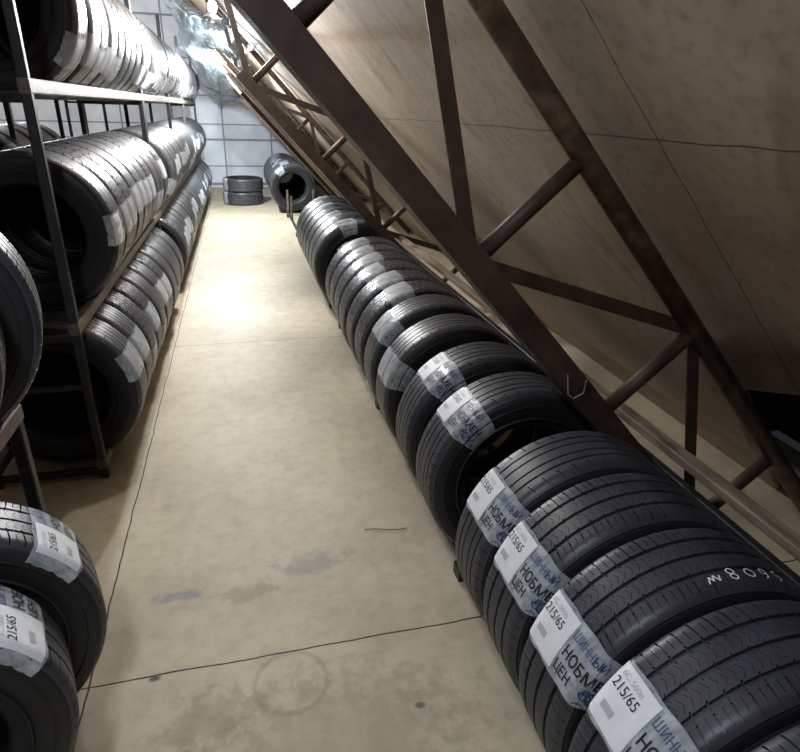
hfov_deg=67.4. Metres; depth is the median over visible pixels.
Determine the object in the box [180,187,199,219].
tyre
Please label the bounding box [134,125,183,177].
tyre
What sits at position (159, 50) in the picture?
tyre
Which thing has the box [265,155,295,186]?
tyre
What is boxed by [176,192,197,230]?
tyre
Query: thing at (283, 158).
tyre
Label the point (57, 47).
tyre
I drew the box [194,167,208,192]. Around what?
tyre
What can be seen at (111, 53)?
tyre
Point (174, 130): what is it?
tyre
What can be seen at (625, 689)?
print
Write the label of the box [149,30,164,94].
tyre
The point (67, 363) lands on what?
tyre
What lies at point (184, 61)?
tyre
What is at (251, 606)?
floor
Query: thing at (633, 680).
print
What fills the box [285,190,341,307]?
rack
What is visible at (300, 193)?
tyre
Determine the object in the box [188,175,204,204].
tyre
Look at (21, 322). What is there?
tyre
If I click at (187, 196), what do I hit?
tyre
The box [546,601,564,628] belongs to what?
print
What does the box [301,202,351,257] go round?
tyre
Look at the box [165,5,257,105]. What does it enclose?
sheet
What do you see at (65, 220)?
tyre
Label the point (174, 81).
tyre
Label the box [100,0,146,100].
tyre
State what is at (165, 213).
tyre
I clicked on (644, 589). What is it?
tyre
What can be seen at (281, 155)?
tyre
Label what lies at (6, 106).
rack
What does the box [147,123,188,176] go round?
tyre
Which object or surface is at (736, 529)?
steel rail
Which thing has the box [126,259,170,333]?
tyre
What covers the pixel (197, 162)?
tyre
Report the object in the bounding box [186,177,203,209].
tyre
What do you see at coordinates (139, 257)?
tyre
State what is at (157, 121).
tyre
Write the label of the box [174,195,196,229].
tyre
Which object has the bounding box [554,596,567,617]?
print
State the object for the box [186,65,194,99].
tyre
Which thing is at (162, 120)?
tyre
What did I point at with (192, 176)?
tyre
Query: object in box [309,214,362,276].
tyre
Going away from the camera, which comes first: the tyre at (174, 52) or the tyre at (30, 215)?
the tyre at (30, 215)
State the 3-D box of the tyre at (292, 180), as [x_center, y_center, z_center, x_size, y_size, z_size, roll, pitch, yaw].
[-2.264,-3.906,11.569,0.707,0.708,0.230,-5,25,-13]
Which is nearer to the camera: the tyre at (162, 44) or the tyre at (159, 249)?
the tyre at (159, 249)
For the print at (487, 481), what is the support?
attached to the tyre at (544, 468)
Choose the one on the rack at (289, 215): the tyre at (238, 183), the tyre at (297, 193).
the tyre at (297, 193)
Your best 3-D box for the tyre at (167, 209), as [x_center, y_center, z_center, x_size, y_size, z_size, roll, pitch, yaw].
[-2.329,-1.272,5.665,0.683,0.680,0.221,-5,25,-13]
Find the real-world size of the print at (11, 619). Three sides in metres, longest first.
0.070 x 0.020 x 0.013 m
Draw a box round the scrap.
[364,527,406,529]
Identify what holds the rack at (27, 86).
on the floor
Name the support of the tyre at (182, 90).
on the rack at (150, 98)
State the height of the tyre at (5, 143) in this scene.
0.680 m
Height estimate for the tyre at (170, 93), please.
0.700 m
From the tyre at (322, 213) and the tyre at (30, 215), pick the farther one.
the tyre at (322, 213)
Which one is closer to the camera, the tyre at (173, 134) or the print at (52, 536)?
the print at (52, 536)
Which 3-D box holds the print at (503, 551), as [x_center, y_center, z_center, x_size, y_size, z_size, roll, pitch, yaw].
[0.264,0.451,1.521,0.007,0.015,0.032,-2,24,-15]
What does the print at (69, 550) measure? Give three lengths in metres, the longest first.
0.032 x 0.015 x 0.007 m
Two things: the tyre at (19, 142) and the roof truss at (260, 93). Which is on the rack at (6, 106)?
the tyre at (19, 142)
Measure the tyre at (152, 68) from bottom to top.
0.700 m
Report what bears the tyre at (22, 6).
on the rack at (27, 86)
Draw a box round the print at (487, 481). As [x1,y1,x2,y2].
[481,476,492,492]
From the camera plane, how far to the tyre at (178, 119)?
9.00 m
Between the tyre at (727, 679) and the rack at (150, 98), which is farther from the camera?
the rack at (150, 98)
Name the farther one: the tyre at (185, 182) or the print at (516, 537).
the tyre at (185, 182)
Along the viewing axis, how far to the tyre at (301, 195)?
9.71 m
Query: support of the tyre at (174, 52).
on the rack at (150, 98)
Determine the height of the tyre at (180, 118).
0.680 m
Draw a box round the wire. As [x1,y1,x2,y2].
[567,374,586,398]
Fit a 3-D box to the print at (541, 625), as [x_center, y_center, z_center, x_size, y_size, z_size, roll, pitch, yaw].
[0.312,0.558,1.323,0.007,0.015,0.032,-5,25,-13]
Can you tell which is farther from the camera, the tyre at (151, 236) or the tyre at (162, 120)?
the tyre at (162, 120)
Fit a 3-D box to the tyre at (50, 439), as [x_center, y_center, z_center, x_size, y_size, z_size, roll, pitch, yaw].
[-1.515,0.055,2.704,0.680,0.680,0.221,-5,25,-13]
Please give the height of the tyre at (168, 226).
0.680 m
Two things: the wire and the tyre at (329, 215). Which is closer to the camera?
the wire
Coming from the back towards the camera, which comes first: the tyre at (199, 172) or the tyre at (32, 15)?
the tyre at (199, 172)
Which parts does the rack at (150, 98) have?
post, post, post, post, post, shelf rail, shelf rail, post, post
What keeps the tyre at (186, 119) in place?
on the rack at (150, 98)
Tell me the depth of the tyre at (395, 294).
3.15 m
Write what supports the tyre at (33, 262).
on the rack at (27, 86)
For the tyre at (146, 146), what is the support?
on the rack at (27, 86)
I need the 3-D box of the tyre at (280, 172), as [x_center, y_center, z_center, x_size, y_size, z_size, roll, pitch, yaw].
[-1.716,-3.017,9.587,0.707,0.707,0.230,-5,25,-13]
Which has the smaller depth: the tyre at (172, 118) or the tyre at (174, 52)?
the tyre at (174, 52)
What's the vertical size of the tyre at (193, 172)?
0.680 m
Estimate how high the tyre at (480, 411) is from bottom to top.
0.680 m
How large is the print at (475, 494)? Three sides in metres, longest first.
0.032 x 0.015 x 0.007 m
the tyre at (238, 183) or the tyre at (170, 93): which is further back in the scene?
the tyre at (238, 183)
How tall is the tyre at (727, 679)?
0.680 m
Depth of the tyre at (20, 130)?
5.11 m
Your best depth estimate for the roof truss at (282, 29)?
1.56 m
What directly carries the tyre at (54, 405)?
on the rack at (27, 86)
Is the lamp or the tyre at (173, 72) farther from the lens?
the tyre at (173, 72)
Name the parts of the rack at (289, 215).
post, rail, post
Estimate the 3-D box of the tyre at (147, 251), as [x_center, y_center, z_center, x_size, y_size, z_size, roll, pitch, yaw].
[-1.902,-0.586,4.134,0.681,0.680,0.221,-5,25,-13]
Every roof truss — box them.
[189,0,363,200]
[205,0,410,233]
[223,0,457,281]
[229,0,799,512]
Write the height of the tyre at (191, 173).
0.680 m
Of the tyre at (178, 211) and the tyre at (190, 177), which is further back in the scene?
the tyre at (190, 177)
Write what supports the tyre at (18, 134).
on the rack at (6, 106)
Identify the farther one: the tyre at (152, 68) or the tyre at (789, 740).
the tyre at (152, 68)
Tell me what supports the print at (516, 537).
attached to the tyre at (588, 520)
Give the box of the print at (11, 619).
[6,614,16,640]
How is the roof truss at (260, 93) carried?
on the floor
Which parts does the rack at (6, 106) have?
post, post, post, post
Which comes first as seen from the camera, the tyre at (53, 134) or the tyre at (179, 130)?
the tyre at (53, 134)
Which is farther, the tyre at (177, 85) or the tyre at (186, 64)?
the tyre at (186, 64)
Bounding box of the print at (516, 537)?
[509,530,523,551]
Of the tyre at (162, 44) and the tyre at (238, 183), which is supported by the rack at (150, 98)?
the tyre at (162, 44)
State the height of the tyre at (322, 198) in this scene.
0.715 m
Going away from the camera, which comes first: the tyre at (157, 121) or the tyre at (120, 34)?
the tyre at (120, 34)
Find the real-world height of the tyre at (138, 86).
0.700 m
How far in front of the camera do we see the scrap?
2.42 m
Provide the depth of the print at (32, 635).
1.24 m
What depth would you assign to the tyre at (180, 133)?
6.95 m
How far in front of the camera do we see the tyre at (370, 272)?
3.59 m
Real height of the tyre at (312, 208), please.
0.714 m
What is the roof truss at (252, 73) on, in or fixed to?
on the floor
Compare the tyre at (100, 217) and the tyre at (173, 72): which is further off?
the tyre at (173, 72)
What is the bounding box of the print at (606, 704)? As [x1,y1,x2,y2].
[600,698,613,718]
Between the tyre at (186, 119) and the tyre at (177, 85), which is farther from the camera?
the tyre at (186, 119)
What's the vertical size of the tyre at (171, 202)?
0.680 m
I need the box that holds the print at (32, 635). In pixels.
[29,631,35,643]
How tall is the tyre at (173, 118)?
0.680 m
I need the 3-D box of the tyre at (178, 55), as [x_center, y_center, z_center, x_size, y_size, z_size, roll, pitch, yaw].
[-3.103,-3.882,7.712,0.700,0.700,0.228,-5,25,-13]
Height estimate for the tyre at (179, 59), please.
0.700 m
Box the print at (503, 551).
[500,548,507,559]
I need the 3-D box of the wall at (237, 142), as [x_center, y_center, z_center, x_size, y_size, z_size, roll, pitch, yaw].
[-6.223,-6.486,10.917,10.752,5.858,0.100,-5,25,-13]
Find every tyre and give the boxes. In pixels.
[0,0,86,94]
[0,0,99,97]
[0,0,107,98]
[0,0,116,98]
[0,0,123,99]
[0,124,29,139]
[0,126,30,144]
[0,128,26,146]
[0,134,17,150]
[0,145,131,272]
[0,148,124,310]
[0,232,42,422]
[0,323,5,406]
[0,501,106,693]
[0,584,78,751]
[5,311,146,462]
[6,123,50,141]
[7,142,136,261]
[15,0,130,99]
[16,123,53,140]
[20,122,62,139]
[21,140,142,252]
[24,301,151,420]
[25,0,135,99]
[35,138,147,243]
[36,290,157,399]
[37,0,140,100]
[47,278,161,380]
[54,136,152,234]
[57,135,156,227]
[73,268,166,362]
[85,133,160,223]
[91,132,163,215]
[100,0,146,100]
[103,131,167,214]
[110,18,149,100]
[110,128,174,202]
[119,127,176,196]
[124,13,156,100]
[125,127,179,189]
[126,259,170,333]
[127,17,159,100]
[130,126,181,188]
[132,251,172,315]
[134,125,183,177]
[136,125,182,181]
[137,244,176,316]
[140,124,186,173]
[142,237,179,301]
[144,29,170,101]
[144,38,172,102]
[145,25,162,94]
[146,40,174,102]
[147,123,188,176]
[147,124,185,182]
[147,232,180,279]
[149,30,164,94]
[150,44,176,102]
[150,227,183,284]
[151,122,190,168]
[152,32,166,95]
[153,42,177,102]
[154,52,182,103]
[154,215,188,271]
[156,43,179,102]
[157,121,193,170]
[157,123,189,175]
[159,48,181,102]
[159,59,183,103]
[161,122,192,171]
[162,49,185,103]
[162,120,196,160]
[162,211,189,252]
[164,121,194,164]
[165,55,187,103]
[165,207,191,254]
[167,203,193,252]
[170,60,188,103]
[170,201,193,233]
[171,57,190,103]
[171,119,199,159]
[171,198,195,242]
[172,118,201,152]
[172,120,197,161]
[173,64,191,103]
[173,118,201,154]
[173,122,195,155]
[174,120,198,163]
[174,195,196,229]
[175,61,192,103]
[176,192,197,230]
[177,63,193,103]
[178,119,200,155]
[178,190,198,231]
[180,118,202,156]
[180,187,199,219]
[181,185,200,222]
[182,183,201,214]
[184,181,202,216]
[185,179,203,208]
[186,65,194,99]
[186,119,203,152]
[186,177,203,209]
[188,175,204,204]
[189,67,195,99]
[189,174,205,205]
[190,172,205,193]
[192,169,207,196]
[192,171,206,199]
[193,168,208,190]
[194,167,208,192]
[196,164,210,193]
[197,162,210,187]
[199,160,211,183]
[223,175,262,191]
[223,190,262,205]
[263,153,292,183]
[264,154,294,185]
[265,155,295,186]
[265,155,296,188]
[266,156,298,189]
[267,157,299,191]
[267,158,300,192]
[268,159,301,194]
[269,160,302,196]
[269,161,304,197]
[269,162,307,199]
[270,163,314,210]
[296,196,351,255]
[298,199,348,250]
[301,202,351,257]
[303,206,355,261]
[306,209,359,267]
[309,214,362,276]
[312,218,380,296]
[325,237,405,305]
[330,244,415,314]
[334,251,426,326]
[339,260,430,348]
[346,270,445,363]
[355,280,463,378]
[364,294,486,399]
[376,314,513,451]
[396,342,550,494]
[416,372,594,542]
[455,431,674,621]
[483,473,735,692]
[519,528,799,751]
[568,600,799,751]
[750,724,799,751]
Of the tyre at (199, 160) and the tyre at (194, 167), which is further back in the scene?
the tyre at (199, 160)
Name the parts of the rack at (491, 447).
rail, rail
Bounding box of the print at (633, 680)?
[623,670,643,698]
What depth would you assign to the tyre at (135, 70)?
3.92 m
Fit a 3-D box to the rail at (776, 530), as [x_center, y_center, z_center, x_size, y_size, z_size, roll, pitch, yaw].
[0.148,-0.899,4.383,0.060,0.045,9.600,-5,25,-13]
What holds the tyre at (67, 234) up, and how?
on the rack at (27, 86)
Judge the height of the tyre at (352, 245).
0.680 m
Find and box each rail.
[371,212,799,561]
[401,245,799,587]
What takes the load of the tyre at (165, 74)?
on the rack at (150, 98)
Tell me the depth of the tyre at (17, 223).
3.03 m
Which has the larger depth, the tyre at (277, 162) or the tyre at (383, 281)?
the tyre at (277, 162)
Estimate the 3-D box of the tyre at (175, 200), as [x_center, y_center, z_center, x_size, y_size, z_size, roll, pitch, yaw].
[-2.494,-1.542,6.267,0.682,0.680,0.221,-5,25,-13]
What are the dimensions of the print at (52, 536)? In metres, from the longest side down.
0.070 x 0.020 x 0.013 m
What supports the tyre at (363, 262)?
on the rack at (491, 447)
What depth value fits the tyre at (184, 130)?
7.56 m
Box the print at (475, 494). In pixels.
[472,491,478,500]
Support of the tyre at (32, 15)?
on the rack at (27, 86)
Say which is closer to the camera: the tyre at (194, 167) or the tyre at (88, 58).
the tyre at (88, 58)
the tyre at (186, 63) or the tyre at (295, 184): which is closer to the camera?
the tyre at (186, 63)
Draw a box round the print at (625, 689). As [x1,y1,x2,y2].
[612,675,639,711]
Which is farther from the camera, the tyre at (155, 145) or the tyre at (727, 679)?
the tyre at (155, 145)
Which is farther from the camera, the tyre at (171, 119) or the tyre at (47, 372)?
the tyre at (171, 119)
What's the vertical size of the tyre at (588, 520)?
0.680 m
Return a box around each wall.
[0,0,319,186]
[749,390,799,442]
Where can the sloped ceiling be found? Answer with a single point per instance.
(691, 108)
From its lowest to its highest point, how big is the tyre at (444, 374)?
0.680 m
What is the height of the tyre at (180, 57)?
0.700 m
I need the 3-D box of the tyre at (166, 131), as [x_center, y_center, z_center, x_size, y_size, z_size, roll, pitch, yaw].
[-2.566,-2.224,6.178,0.684,0.680,0.221,-5,25,-13]
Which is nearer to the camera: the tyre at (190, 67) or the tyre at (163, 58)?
the tyre at (163, 58)
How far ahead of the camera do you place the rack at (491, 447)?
2.23 m
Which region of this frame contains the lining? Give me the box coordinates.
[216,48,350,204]
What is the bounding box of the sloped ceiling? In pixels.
[189,0,799,490]
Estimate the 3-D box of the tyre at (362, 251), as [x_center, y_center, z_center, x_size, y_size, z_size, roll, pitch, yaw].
[-0.144,-0.570,4.202,0.680,0.680,0.221,-5,25,-13]
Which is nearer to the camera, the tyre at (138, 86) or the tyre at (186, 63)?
the tyre at (138, 86)
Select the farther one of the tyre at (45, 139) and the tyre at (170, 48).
the tyre at (170, 48)
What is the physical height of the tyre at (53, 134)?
0.680 m
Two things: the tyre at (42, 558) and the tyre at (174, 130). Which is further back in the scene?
the tyre at (174, 130)
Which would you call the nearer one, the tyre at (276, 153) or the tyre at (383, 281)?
the tyre at (383, 281)
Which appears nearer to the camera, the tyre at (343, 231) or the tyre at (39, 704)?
the tyre at (39, 704)
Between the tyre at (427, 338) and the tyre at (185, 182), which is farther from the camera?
the tyre at (185, 182)
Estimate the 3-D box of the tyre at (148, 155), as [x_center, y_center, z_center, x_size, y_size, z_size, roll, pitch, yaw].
[-2.043,-1.359,4.248,0.681,0.680,0.221,-5,25,-13]
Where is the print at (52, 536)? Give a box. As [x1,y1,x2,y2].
[48,532,57,551]
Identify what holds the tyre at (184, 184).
on the rack at (150, 98)
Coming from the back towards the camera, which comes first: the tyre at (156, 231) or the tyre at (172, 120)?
the tyre at (172, 120)
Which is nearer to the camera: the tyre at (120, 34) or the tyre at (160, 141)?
the tyre at (120, 34)
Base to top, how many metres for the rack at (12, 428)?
2.405 m
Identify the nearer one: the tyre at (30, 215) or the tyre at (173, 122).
the tyre at (30, 215)
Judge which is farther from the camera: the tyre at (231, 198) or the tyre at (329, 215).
the tyre at (231, 198)
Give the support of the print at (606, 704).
attached to the tyre at (727, 679)
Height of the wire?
0.077 m
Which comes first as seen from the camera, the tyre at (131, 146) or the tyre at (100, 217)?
the tyre at (100, 217)
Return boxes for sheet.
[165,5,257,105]
[168,0,233,58]
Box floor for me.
[0,187,799,751]
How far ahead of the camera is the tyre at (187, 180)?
7.85 m
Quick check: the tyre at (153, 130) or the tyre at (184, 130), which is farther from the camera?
the tyre at (184, 130)
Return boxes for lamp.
[208,0,216,12]
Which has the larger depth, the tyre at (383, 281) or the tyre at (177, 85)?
the tyre at (177, 85)
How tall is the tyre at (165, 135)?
0.680 m
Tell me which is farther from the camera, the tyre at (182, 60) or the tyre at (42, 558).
the tyre at (182, 60)
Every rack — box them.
[0,0,160,489]
[0,403,46,512]
[2,98,108,139]
[83,1,200,228]
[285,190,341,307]
[338,323,494,581]
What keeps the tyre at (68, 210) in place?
on the rack at (27, 86)
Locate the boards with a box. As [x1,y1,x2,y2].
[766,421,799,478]
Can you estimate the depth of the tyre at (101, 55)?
2.92 m
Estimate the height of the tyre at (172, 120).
0.680 m
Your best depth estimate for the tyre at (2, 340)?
1.32 m
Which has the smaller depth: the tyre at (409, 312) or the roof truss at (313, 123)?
the tyre at (409, 312)
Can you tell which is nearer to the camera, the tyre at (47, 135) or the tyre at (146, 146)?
the tyre at (146, 146)
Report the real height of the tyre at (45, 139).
0.680 m
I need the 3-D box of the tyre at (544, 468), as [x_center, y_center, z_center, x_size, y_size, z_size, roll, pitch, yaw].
[0.515,0.504,1.808,0.680,0.680,0.222,-5,25,-13]
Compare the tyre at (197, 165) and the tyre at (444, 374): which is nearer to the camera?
the tyre at (444, 374)
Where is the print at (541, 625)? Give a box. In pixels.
[537,621,545,636]
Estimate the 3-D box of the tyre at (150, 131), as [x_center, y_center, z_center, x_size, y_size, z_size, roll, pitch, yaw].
[-2.343,-1.867,5.383,0.684,0.680,0.221,-5,25,-13]
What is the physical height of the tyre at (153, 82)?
0.700 m
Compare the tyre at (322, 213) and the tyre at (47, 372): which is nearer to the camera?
the tyre at (47, 372)
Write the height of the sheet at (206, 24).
0.761 m
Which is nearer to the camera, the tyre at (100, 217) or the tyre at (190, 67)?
the tyre at (100, 217)
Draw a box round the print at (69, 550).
[67,547,72,555]
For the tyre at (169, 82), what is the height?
0.700 m
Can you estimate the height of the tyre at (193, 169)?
0.680 m
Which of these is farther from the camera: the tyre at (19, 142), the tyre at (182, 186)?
the tyre at (182, 186)
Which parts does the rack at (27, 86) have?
shelf rail, post, shelf rail, post, shelf rail, shelf rail, post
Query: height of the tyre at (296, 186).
0.707 m
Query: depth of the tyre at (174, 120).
8.38 m
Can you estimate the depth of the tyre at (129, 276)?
3.49 m
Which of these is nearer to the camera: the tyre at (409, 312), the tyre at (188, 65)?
the tyre at (409, 312)
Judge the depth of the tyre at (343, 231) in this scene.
4.75 m

